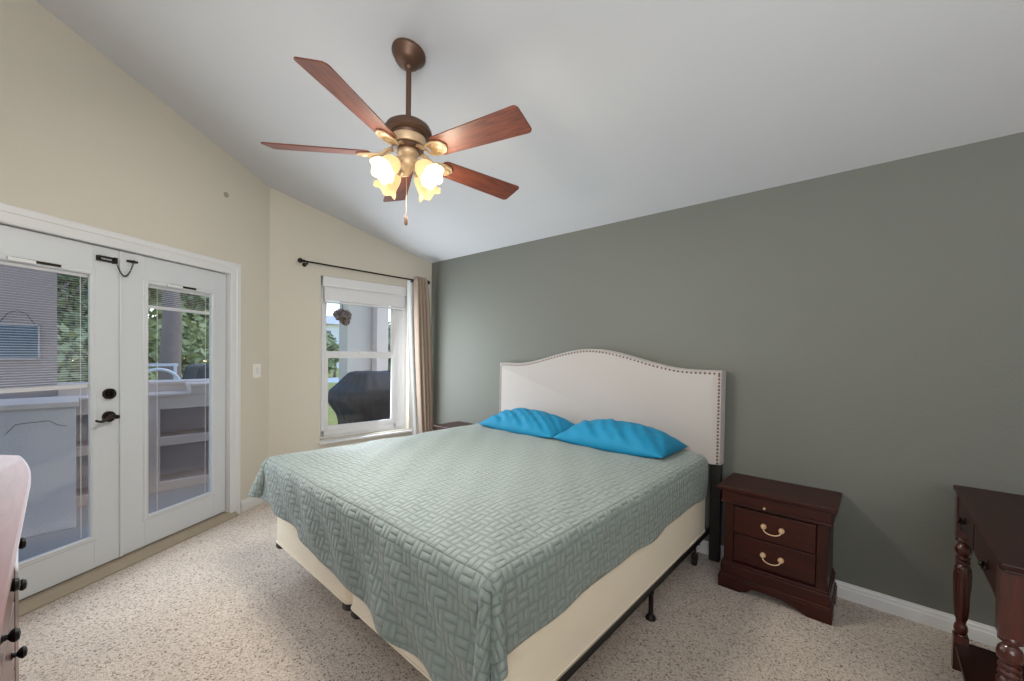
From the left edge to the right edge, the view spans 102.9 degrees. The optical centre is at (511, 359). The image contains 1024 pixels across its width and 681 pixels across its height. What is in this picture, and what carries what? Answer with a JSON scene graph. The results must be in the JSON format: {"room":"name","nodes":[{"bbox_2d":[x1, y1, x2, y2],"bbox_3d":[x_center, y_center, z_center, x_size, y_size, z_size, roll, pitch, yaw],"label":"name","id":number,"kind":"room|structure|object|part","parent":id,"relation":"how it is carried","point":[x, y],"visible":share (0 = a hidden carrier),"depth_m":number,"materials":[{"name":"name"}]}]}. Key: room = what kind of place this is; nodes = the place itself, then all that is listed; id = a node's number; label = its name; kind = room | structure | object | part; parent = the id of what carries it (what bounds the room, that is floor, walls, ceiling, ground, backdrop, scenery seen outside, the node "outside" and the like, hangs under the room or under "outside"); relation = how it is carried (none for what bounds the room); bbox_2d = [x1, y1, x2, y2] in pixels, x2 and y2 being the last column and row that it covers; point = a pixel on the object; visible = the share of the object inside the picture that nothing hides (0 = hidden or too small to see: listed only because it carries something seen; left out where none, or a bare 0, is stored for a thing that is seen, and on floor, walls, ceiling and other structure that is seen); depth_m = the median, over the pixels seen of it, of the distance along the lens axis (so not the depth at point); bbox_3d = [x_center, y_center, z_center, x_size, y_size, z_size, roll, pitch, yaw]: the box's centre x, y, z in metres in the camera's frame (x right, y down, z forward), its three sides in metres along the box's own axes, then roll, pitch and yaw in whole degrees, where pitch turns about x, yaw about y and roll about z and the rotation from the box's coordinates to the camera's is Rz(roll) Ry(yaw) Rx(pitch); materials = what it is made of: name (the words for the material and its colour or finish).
{"room":"bedroom","nodes":[
{"label":"bedroom","id":0,"kind":"room"},
{"bbox_2d":[0,262,57,398],"bbox_3d":[-5.549,-0.050,2.697,0.140,2.860,3.397,2,1,42],"label":"wall","id":1,"kind":"structure","parent":0,"point":[48,393],"depth_m":3.79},
{"bbox_2d":[0,310,39,358],"bbox_3d":[-4.509,-0.229,3.719,0.023,0.454,0.268,2,1,42],"label":"wall plaque","id":2,"kind":"object","parent":1,"relation":"attached to","point":[4,350],"visible":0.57,"depth_m":3.73,"materials":[{"name":"paint"}]},
{"bbox_3d":[-4.502,-0.393,3.712,0.010,0.125,0.214,2,1,42],"label":"cord","id":3,"kind":"part","parent":2,"relation":"part of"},
{"bbox_3d":[-2.472,-1.499,2.955,4.406,0.180,7.900,2,1,42],"label":"roof","id":4,"kind":"structure","parent":1,"relation":"on","visible":0},
{"bbox_2d":[332,304,351,325],"bbox_3d":[-2.497,-1.002,6.013,0.287,0.999,0.266,1,1,5],"label":"hanging basket","id":5,"kind":"object","parent":4,"relation":"hanging from","point":[344,316],"visible":0.99,"depth_m":5.98,"materials":[{"name":"black metal"}]},
{"bbox_2d":[0,0,269,500],"bbox_3d":[-2.684,-0.555,1.768,0.130,3.768,4.129,1,1,10],"label":"wall","id":6,"kind":"structure","parent":0,"point":[83,141],"depth_m":2.58,"materials":[{"name":"beige paint"}]},
{"bbox_2d":[0,225,133,599],"bbox_3d":[-2.554,0.292,2.257,0.128,1.962,0.838,1,1,10],"label":"door","id":7,"kind":"structure","parent":6,"relation":"in","point":[30,249],"depth_m":2.46,"materials":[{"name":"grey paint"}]},
{"bbox_3d":[-2.601,0.159,2.218,0.016,0.022,0.476,1,1,10],"label":"rail","id":8,"kind":"part","parent":7,"relation":"part of","materials":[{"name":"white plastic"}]},
{"bbox_2d":[0,260,87,388],"bbox_3d":[-2.596,-0.182,2.212,0.016,0.655,0.482,1,1,10],"label":"blind","id":9,"kind":"object","parent":7,"relation":"attached to","point":[27,264],"depth_m":2.26,"materials":[{"name":"white plastic"}]},
{"bbox_3d":[-2.591,0.282,2.218,0.040,1.666,0.566,1,1,10],"label":"glazing frame","id":10,"kind":"part","parent":7,"relation":"part of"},
{"bbox_3d":[-2.566,0.282,2.426,0.002,1.569,0.003,1,1,10],"label":"blind cord","id":11,"kind":"part","parent":7,"relation":"part of","materials":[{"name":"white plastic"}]},
{"bbox_3d":[-2.462,0.355,2.483,0.026,0.044,0.125,1,1,7],"label":"lever","id":12,"kind":"part","parent":7,"relation":"part of","materials":[{"name":"brown metal"}]},
{"bbox_3d":[-2.490,0.353,2.540,0.069,0.066,0.066,1,1,10],"label":"handle","id":13,"kind":"part","parent":7,"relation":"part of","materials":[{"name":"brown metal"}]},
{"bbox_3d":[-2.471,-0.579,2.604,0.012,0.099,0.099,1,1,10],"label":"chain","id":14,"kind":"part","parent":7,"relation":"part of","materials":[{"name":"brown metal"}]},
{"bbox_2d":[0,202,240,513],"bbox_3d":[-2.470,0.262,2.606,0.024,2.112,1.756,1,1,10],"label":"trim","id":15,"kind":"structure","parent":6,"relation":"attached to","point":[9,214],"depth_m":3.06,"materials":[{"name":"white wood"}]},
{"bbox_2d":[119,251,225,556],"bbox_3d":[-2.446,0.281,2.993,0.078,1.962,0.786,1,1,10],"label":"door","id":16,"kind":"structure","parent":6,"relation":"in","point":[138,528],"depth_m":2.77,"materials":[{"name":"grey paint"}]},
{"bbox_3d":[-2.447,0.270,3.015,0.040,1.657,0.562,1,1,10],"label":"glazing frame","id":17,"kind":"part","parent":16,"relation":"part of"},
{"bbox_3d":[-2.449,-0.368,3.006,0.016,0.022,0.472,1,1,10],"label":"rail","id":18,"kind":"part","parent":16,"relation":"part of","materials":[{"name":"white plastic"}]},
{"bbox_2d":[148,285,209,310],"bbox_3d":[-2.447,-0.453,3.005,0.016,0.128,0.478,1,1,10],"label":"blind","id":19,"kind":"object","parent":16,"relation":"attached to","point":[174,288],"depth_m":3.00,"materials":[{"name":"white plastic"}]},
{"bbox_3d":[-2.421,0.270,3.221,0.002,1.560,0.003,1,1,10],"label":"blind cord","id":20,"kind":"part","parent":16,"relation":"part of","materials":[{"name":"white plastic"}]},
{"bbox_2d":[240,497,264,511],"bbox_3d":[-2.301,1.257,3.662,0.015,0.092,0.317,1,1,10],"label":"baseboard","id":21,"kind":"structure","parent":6,"relation":"attached to","point":[247,503],"depth_m":3.59,"materials":[{"name":"white wood"}]},
{"bbox_2d":[253,364,260,377],"bbox_3d":[-2.283,0.096,3.653,0.013,0.123,0.084,1,1,10],"label":"light switch","id":22,"kind":"object","parent":6,"relation":"attached to","point":[256,367],"visible":1,"depth_m":3.65,"materials":[{"name":"plastic"}]},
{"bbox_2d":[269,187,431,456],"bbox_3d":[-1.638,-0.172,4.487,1.855,2.939,0.130,0,1,-44],"label":"wall","id":23,"kind":"structure","parent":0,"point":[298,229],"depth_m":4.01,"materials":[{"name":"beige paint"}]},
{"bbox_2d":[320,284,405,438],"bbox_3d":[-1.635,-0.020,4.528,1.007,1.670,0.062,0,1,-44],"label":"window","id":24,"kind":"structure","parent":23,"relation":"in","point":[397,353],"depth_m":4.65,"materials":[{"name":"white plastic"}]},
{"bbox_3d":[-1.670,-0.428,4.493,0.786,0.730,0.024,0,1,-44],"label":"sash","id":25,"kind":"part","parent":24,"relation":"part of","materials":[{"name":"white plastic"}]},
{"bbox_3d":[-1.665,0.332,4.495,0.781,0.812,0.024,0,1,-44],"label":"sash","id":26,"kind":"part","parent":24,"relation":"part of","materials":[{"name":"white plastic"}]},
{"bbox_2d":[321,276,406,310],"bbox_3d":[-1.591,-0.676,4.465,0.937,0.350,0.076,0,1,-44],"label":"window blind","id":27,"kind":"object","parent":24,"relation":"attached to","point":[335,289],"visible":1,"depth_m":4.41,"materials":[{"name":"white fabric"}]},
{"bbox_3d":[-1.595,-0.597,4.473,0.900,0.020,0.046,0,1,-44],"label":"rail","id":28,"kind":"part","parent":27,"relation":"part of","materials":[{"name":"white plastic"}]},
{"bbox_2d":[297,258,429,284],"bbox_3d":[-1.531,-0.932,4.400,1.462,0.086,0.110,0,1,-44],"label":"curtain rod","id":29,"kind":"object","parent":23,"relation":"attached to","point":[300,260],"visible":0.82,"depth_m":4.17,"materials":[{"name":"brown metal"}]},
{"bbox_2d":[407,276,432,434],"bbox_3d":[-1.069,-0.012,4.816,0.331,1.906,0.122,0,1,-44],"label":"curtain","id":30,"kind":"object","parent":29,"relation":"hanging from","point":[418,291],"visible":0.97,"depth_m":4.79,"materials":[{"name":"fabric"}]},
{"bbox_2d":[318,429,413,444],"bbox_3d":[-1.560,0.837,4.469,1.060,0.022,0.050,0,1,-44],"label":"sill","id":31,"kind":"structure","parent":23,"relation":"attached to","point":[411,430],"depth_m":4.41,"materials":[{"name":"white wood"}]},
{"bbox_2d":[19,501,995,680],"bbox_3d":[-0.446,1.407,0.987,6.519,0.060,5.465,2,1,42],"label":"floor","id":32,"kind":"structure","parent":0,"point":[221,603],"depth_m":2.04,"materials":[{"name":"carpet"}]},
{"bbox_2d":[0,455,30,680],"bbox_3d":[-1.467,0.877,0.926,1.780,0.970,0.472,2,1,42],"label":"dresser","id":33,"kind":"object","parent":32,"relation":"on","point":[15,474],"visible":1,"depth_m":1.07,"materials":[{"name":"white wood"}]},
{"bbox_3d":[-1.235,0.632,0.981,0.600,0.135,0.021,2,1,42],"label":"drawer","id":34,"kind":"part","parent":33,"relation":"part of","materials":[{"name":"white wood"}]},
{"bbox_3d":[-1.238,0.805,0.984,0.600,0.190,0.021,2,1,42],"label":"drawer","id":35,"kind":"part","parent":33,"relation":"part of","materials":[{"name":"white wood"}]},
{"bbox_3d":[-1.129,0.622,0.919,0.032,0.031,0.029,2,1,42],"label":"knob","id":36,"kind":"part","parent":33,"relation":"part of","materials":[{"name":"black metal"}]},
{"bbox_3d":[-1.127,0.507,0.917,0.032,0.031,0.029,2,1,42],"label":"knob","id":37,"kind":"part","parent":33,"relation":"part of","materials":[{"name":"black metal"}]},
{"bbox_3d":[-1.675,0.839,1.367,0.481,0.805,0.029,2,1,39],"label":"door","id":38,"kind":"part","parent":33,"relation":"part of","materials":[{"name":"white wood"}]},
{"bbox_3d":[-1.345,0.616,1.113,0.032,0.031,0.029,2,1,42],"label":"knob","id":39,"kind":"part","parent":33,"relation":"part of","materials":[{"name":"black metal"}]},
{"bbox_3d":[-1.348,0.803,1.116,0.032,0.031,0.029,2,1,42],"label":"knob","id":40,"kind":"part","parent":33,"relation":"part of","materials":[{"name":"black metal"}]},
{"bbox_3d":[-1.343,0.501,1.111,0.032,0.031,0.029,2,1,42],"label":"knob","id":41,"kind":"part","parent":33,"relation":"part of","materials":[{"name":"black metal"}]},
{"bbox_2d":[19,512,238,616],"bbox_3d":[-2.520,1.295,2.626,0.155,0.045,1.665,1,1,10],"label":"threshold","id":42,"kind":"object","parent":32,"relation":"on","point":[33,602],"visible":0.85,"depth_m":2.55,"materials":[{"name":"beige wood"}]},
{"bbox_2d":[433,421,471,429],"bbox_3d":[-0.518,1.009,4.312,0.575,0.618,0.372,2,1,42],"label":"nightstand","id":43,"kind":"object","parent":32,"relation":"on","point":[457,423],"visible":0.02,"depth_m":4.36,"materials":[{"name":"brown wood"}]},
{"bbox_2d":[499,349,725,680],"bbox_3d":[-0.025,0.631,2.679,2.052,1.445,2.120,2,1,42],"label":"bed","id":44,"kind":"object","parent":32,"relation":"on","point":[576,386],"visible":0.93,"depth_m":3.06,"materials":[{"name":"fabric"}]},
{"bbox_2d":[276,517,352,610],"bbox_3d":[-0.429,1.016,2.959,0.958,0.282,2.047,2,1,42],"label":"box spring","id":45,"kind":"object","parent":44,"relation":"on","point":[288,540],"visible":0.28,"depth_m":2.19,"materials":[{"name":"fabric"}]},
{"bbox_2d":[248,424,707,680],"bbox_3d":[-0.134,0.853,2.610,2.164,0.534,2.220,2,1,42],"label":"quilt","id":46,"kind":"object","parent":44,"relation":"on","point":[461,544],"visible":0.89,"depth_m":1.75,"materials":[{"name":"green fabric"}]},
{"bbox_2d":[477,408,574,437],"bbox_3d":[0.151,0.513,3.516,0.833,0.182,0.478,2,1,42],"label":"pillow","id":47,"kind":"object","parent":46,"relation":"on","point":[536,423],"visible":0.95,"depth_m":3.35,"materials":[{"name":"teal fabric"}]},
{"bbox_2d":[552,419,686,458],"bbox_3d":[0.766,0.530,2.959,0.845,0.186,0.462,2,1,42],"label":"pillow","id":48,"kind":"object","parent":46,"relation":"on","point":[629,438],"visible":1,"depth_m":2.79,"materials":[{"name":"teal fabric"}]},
{"bbox_2d":[351,498,704,680],"bbox_3d":[0.284,1.038,2.318,0.958,0.282,2.047,2,1,42],"label":"box spring","id":49,"kind":"object","parent":44,"relation":"on","point":[546,654],"visible":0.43,"depth_m":1.71,"materials":[{"name":"fabric"}]},
{"bbox_3d":[0.658,0.293,3.429,2.052,0.775,0.090,2,1,42],"label":"headboard","id":50,"kind":"part","parent":44,"relation":"part of","materials":[{"name":"fabric"}]},
{"bbox_3d":[0.650,1.171,2.041,0.034,0.044,2.070,2,1,42],"label":"rail","id":51,"kind":"part","parent":44,"relation":"part of","materials":[{"name":"black metal"}]},
{"bbox_3d":[0.738,1.284,2.165,0.052,0.180,0.051,2,1,42],"label":"leg","id":52,"kind":"part","parent":44,"relation":"part of","materials":[{"name":"black metal"}]},
{"bbox_3d":[1.395,1.023,2.794,0.065,0.700,0.045,2,1,42],"label":"headboard leg","id":53,"kind":"part","parent":44,"relation":"part of","materials":[{"name":"brown wood"}]},
{"bbox_2d":[718,472,842,625],"bbox_3d":[1.578,1.073,2.429,0.575,0.618,0.372,2,1,42],"label":"nightstand","id":54,"kind":"object","parent":32,"relation":"on","point":[778,535],"visible":1,"depth_m":2.30,"materials":[{"name":"brown wood"}]},
{"bbox_3d":[1.486,1.122,2.328,0.397,0.158,0.027,2,1,42],"label":"drawer","id":55,"kind":"part","parent":54,"relation":"part of","materials":[{"name":"brown wood"}]},
{"bbox_3d":[1.488,0.956,2.325,0.397,0.151,0.027,2,1,42],"label":"drawer","id":56,"kind":"part","parent":54,"relation":"part of","materials":[{"name":"brown wood"}]},
{"bbox_2d":[951,485,1023,680],"bbox_3d":[1.875,0.994,1.404,0.442,0.820,0.980,2,1,42],"label":"console table","id":57,"kind":"object","parent":32,"relation":"on","point":[991,522],"visible":1,"depth_m":1.49,"materials":[{"name":"brown wood"}]},
{"bbox_3d":[1.862,0.668,1.692,0.024,0.036,0.065,2,1,42],"label":"drawer pull","id":58,"kind":"part","parent":57,"relation":"part of","materials":[{"name":"brown metal"}]},
{"bbox_3d":[2.035,1.003,1.843,0.056,0.792,0.056,2,1,42],"label":"leg","id":59,"kind":"part","parent":57,"relation":"part of","materials":[{"name":"brown wood"}]},
{"bbox_3d":[1.876,0.668,1.680,0.012,0.108,0.387,2,1,42],"label":"drawer","id":60,"kind":"part","parent":57,"relation":"part of","materials":[{"name":"brown wood"}]},
{"bbox_3d":[1.540,0.670,1.333,0.024,0.036,0.065,2,1,42],"label":"drawer pull","id":61,"kind":"part","parent":57,"relation":"part of","materials":[{"name":"brown metal"}]},
{"bbox_3d":[1.593,0.669,1.365,0.012,0.108,0.387,2,1,42],"label":"drawer","id":62,"kind":"part","parent":57,"relation":"part of","materials":[{"name":"brown wood"}]},
{"bbox_2d":[955,643,1023,680],"bbox_3d":[1.872,1.294,1.401,0.400,0.022,0.910,2,1,42],"label":"shelf","id":63,"kind":"object","parent":57,"relation":"attached to","point":[976,663],"depth_m":1.72,"materials":[{"name":"brown wood"}]},
{"bbox_3d":[1.449,1.006,1.191,0.056,0.792,0.056,2,1,42],"label":"leg","id":64,"kind":"part","parent":57,"relation":"part of","materials":[{"name":"brown wood"}]},
{"bbox_2d":[35,0,1023,262],"bbox_3d":[-0.476,-1.792,1.003,6.770,1.419,5.505,2,1,42],"label":"ceiling","id":65,"kind":"structure","parent":0,"point":[632,109],"depth_m":2.14,"materials":[{"name":"paint"}]},
{"bbox_2d":[261,37,531,224],"bbox_3d":[-0.498,-1.136,2.099,1.350,0.905,1.346,2,1,42],"label":"ceiling fan","id":66,"kind":"object","parent":65,"relation":"hanging from","point":[408,136],"visible":1,"depth_m":2.01,"materials":[{"name":"brown wood"}]},
{"bbox_3d":[-0.976,-1.068,2.068,0.515,0.046,0.147,2,1,-4],"label":"blade","id":67,"kind":"part","parent":66,"relation":"part of","materials":[{"name":"brown wood"}]},
{"bbox_3d":[-0.645,-1.048,1.668,0.147,0.046,0.515,3,1,14],"label":"blade","id":68,"kind":"part","parent":66,"relation":"part of","materials":[{"name":"brown wood"}]},
{"bbox_3d":[-0.605,-0.931,1.972,0.138,0.146,0.152,2,1,42],"label":"lamp shade","id":69,"kind":"part","parent":66,"relation":"part of","materials":[{"name":"white glass"}]},
{"bbox_3d":[-0.663,-0.935,2.167,0.152,0.146,0.138,2,1,42],"label":"lamp shade","id":70,"kind":"part","parent":66,"relation":"part of","materials":[{"name":"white glass"}]},
{"bbox_3d":[-0.592,-0.956,1.998,0.042,0.062,0.063,2,1,42],"label":"bulb","id":71,"kind":"part","parent":66,"relation":"part of","materials":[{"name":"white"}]},
{"bbox_3d":[-0.697,-1.064,2.508,0.147,0.046,0.515,2,1,-22],"label":"blade","id":72,"kind":"part","parent":66,"relation":"part of","materials":[{"name":"brown wood"}]},
{"bbox_3d":[-0.538,-0.709,2.071,0.018,0.050,0.018,2,1,42],"label":"pull knob","id":73,"kind":"part","parent":66,"relation":"part of","materials":[{"name":"brown wood"}]},
{"bbox_3d":[-0.436,-0.954,2.042,0.064,0.062,0.041,2,1,42],"label":"bulb","id":74,"kind":"part","parent":66,"relation":"part of","materials":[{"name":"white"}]},
{"bbox_3d":[-0.468,-0.933,2.225,0.138,0.146,0.152,2,1,42],"label":"lamp shade","id":75,"kind":"part","parent":66,"relation":"part of","materials":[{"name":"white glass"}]},
{"bbox_3d":[-0.410,-0.929,2.030,0.152,0.146,0.138,2,1,42],"label":"lamp shade","id":76,"kind":"part","parent":66,"relation":"part of","materials":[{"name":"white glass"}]},
{"bbox_3d":[-0.194,-1.041,2.378,0.515,0.046,0.147,2,1,-40],"label":"blade","id":77,"kind":"part","parent":66,"relation":"part of","materials":[{"name":"brown wood"}]},
{"bbox_3d":[-0.162,-1.031,1.859,0.515,0.046,0.147,3,1,32],"label":"blade","id":78,"kind":"part","parent":66,"relation":"part of","materials":[{"name":"brown wood"}]},
{"bbox_2d":[431,132,1023,626],"bbox_3d":[1.305,0.105,3.029,6.500,2.526,0.120,2,1,42],"label":"wall","id":79,"kind":"structure","parent":0,"point":[865,325],"depth_m":2.40,"materials":[{"name":"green paint"}]},
{"bbox_2d":[693,540,1023,652],"bbox_3d":[1.317,1.324,2.932,6.297,0.092,0.015,2,1,42],"label":"baseboard","id":80,"kind":"structure","parent":79,"relation":"attached to","point":[978,632],"depth_m":2.19,"materials":[{"name":"white wood"}]},
{"label":"outside","id":81,"kind":"structure","parent":0,"visible":0},
{"bbox_2d":[74,363,338,425],"bbox_3d":[-16.772,0.856,28.509,59.000,0.100,100.000,2,1,42],"label":"lawn","id":82,"kind":"structure","parent":81,"point":[332,418],"depth_m":11.50,"materials":[{"name":"green plant"}]},
{"bbox_2d":[57,270,87,374],"bbox_3d":[-22.364,-2.812,20.085,5.112,7.472,5.513,2,1,42],"label":"tree","id":83,"kind":"object","parent":82,"relation":"on","point":[71,279],"visible":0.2,"depth_m":20.01,"materials":[{"name":"green plant"}]},
{"bbox_2d":[18,483,208,561],"bbox_3d":[-3.211,1.429,3.360,4.800,0.050,7.700,2,1,42],"label":"floor","id":84,"kind":"structure","parent":82,"relation":"on","point":[36,545],"depth_m":3.40,"materials":[{"name":"concrete"}]},
{"bbox_2d":[0,396,78,537],"bbox_3d":[-4.401,0.866,2.947,0.595,1.055,1.738,2,1,42],"label":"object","id":85,"kind":"structure","parent":84,"relation":"on","point":[39,430],"depth_m":3.28,"materials":[{"name":"grey paint"}]},
{"bbox_2d":[57,379,208,507],"bbox_3d":[-3.714,0.805,4.616,0.605,1.140,1.920,2,1,42],"label":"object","id":86,"kind":"structure","parent":84,"relation":"on","point":[178,445],"depth_m":4.43,"materials":[{"name":"beige paint"}]},
{"bbox_2d":[77,391,190,400],"bbox_3d":[-3.970,0.360,4.219,0.475,0.025,0.950,2,1,42],"label":"countertop","id":87,"kind":"structure","parent":86,"relation":"on","point":[167,393],"depth_m":4.28,"materials":[{"name":"beige paint"}]},
{"bbox_3d":[-3.792,0.867,4.699,0.120,1.010,1.880,2,1,42],"label":"panel","id":88,"kind":"part","parent":86,"relation":"part of","materials":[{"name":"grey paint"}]},
{"bbox_2d":[339,302,372,380],"bbox_3d":[-2.632,-0.079,6.947,0.300,2.860,0.500,2,1,42],"label":"pillar","id":89,"kind":"structure","parent":84,"relation":"on","point":[355,336],"depth_m":6.80,"materials":[{"name":"paint"}]},
{"bbox_2d":[328,370,390,423],"bbox_3d":[-1.798,0.770,5.465,0.702,1.261,1.282,2,1,42],"label":"grill","id":90,"kind":"object","parent":84,"relation":"on","point":[359,396],"visible":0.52,"depth_m":5.05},
{"bbox_2d":[372,305,388,370],"bbox_3d":[-2.263,-0.075,6.999,0.160,2.860,0.210,2,1,42],"label":"pillar","id":91,"kind":"structure","parent":84,"relation":"on","point":[379,315],"depth_m":6.93,"materials":[{"name":"beige paint"}]},
{"bbox_2d":[57,319,208,382],"bbox_3d":[-9.940,0.215,9.281,2.347,2.598,7.100,2,1,42],"label":"hedge","id":92,"kind":"object","parent":82,"relation":"on","point":[191,353],"visible":0.18,"depth_m":9.87,"materials":[{"name":"green plant"}]},
{"bbox_2d":[148,363,180,379],"bbox_3d":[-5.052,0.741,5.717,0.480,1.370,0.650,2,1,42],"label":"garden bench","id":93,"kind":"object","parent":82,"relation":"on","point":[174,372],"visible":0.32,"depth_m":5.85,"materials":[{"name":"white plastic"}]},
{"bbox_3d":[-5.206,0.071,5.852,0.040,0.040,0.650,2,1,42],"label":"rail","id":94,"kind":"part","parent":93,"relation":"part of","materials":[{"name":"white plastic"}]},
{"bbox_3d":[-4.996,0.746,6.049,0.037,1.350,0.037,1,1,19],"label":"leg","id":95,"kind":"part","parent":93,"relation":"part of","materials":[{"name":"white plastic"}]},
{"bbox_2d":[158,290,181,379],"bbox_3d":[-6.749,-2.152,8.332,3.082,7.032,4.154,1,1,2],"label":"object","id":96,"kind":"object","parent":82,"relation":"on","point":[171,331],"visible":0.02,"depth_m":8.09,"materials":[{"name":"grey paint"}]},
{"bbox_2d":[148,285,208,376],"bbox_3d":[-12.687,-2.271,16.684,5.380,6.797,5.796,2,1,42],"label":"tree","id":97,"kind":"object","parent":82,"relation":"on","point":[194,318],"visible":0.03,"depth_m":15.64,"materials":[{"name":"green plant"}]},
{"bbox_2d":[150,293,208,305],"bbox_3d":[-18.697,-2.511,24.241,6.156,6.839,4.233,1,1,26],"label":"tree","id":98,"kind":"object","parent":82,"relation":"on","point":[180,293],"visible":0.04,"depth_m":22.52,"materials":[{"name":"green plant"}]},
{"bbox_2d":[182,363,206,378],"bbox_3d":[-5.197,0.730,6.456,0.584,1.362,0.560,1,1,6],"label":"patio chair","id":99,"kind":"object","parent":82,"relation":"on","point":[190,371],"visible":0.16,"depth_m":6.30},
{"bbox_2d":[196,365,208,378],"bbox_3d":[-4.624,0.743,6.184,0.584,1.362,0.560,1,1,32],"label":"patio chair","id":100,"kind":"object","parent":82,"relation":"on","point":[201,370],"visible":0.06,"depth_m":5.92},
{"bbox_2d":[326,333,338,376],"bbox_3d":[-10.540,-0.374,24.244,1.916,2.817,2.466,1,1,29],"label":"tree","id":101,"kind":"object","parent":82,"relation":"on","point":[331,345],"visible":0.38,"depth_m":23.65,"materials":[{"name":"green plant"}]},
{"bbox_2d":[328,377,338,382],"bbox_3d":[-8.627,1.039,21.866,3.000,0.050,15.000,2,1,42],"label":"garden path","id":102,"kind":"structure","parent":82,"relation":"on","point":[330,380],"depth_m":20.56,"materials":[{"name":"white concrete"}]},
{"bbox_2d":[326,315,388,367],"bbox_3d":[-17.301,-1.784,39.057,7.000,4.900,10.000,2,1,42],"label":"apartment building","id":103,"kind":"structure","parent":82,"relation":"on","point":[332,323],"depth_m":36.36,"materials":[{"name":"grey paint"}]},
{"bbox_2d":[388,322,390,369],"bbox_3d":[-4.097,-0.102,14.179,2.537,2.823,2.051,1,1,-9],"label":"tree","id":104,"kind":"object","parent":82,"relation":"on","point":[389,359],"visible":0.06,"depth_m":13.55,"materials":[{"name":"green plant"}]}
]}

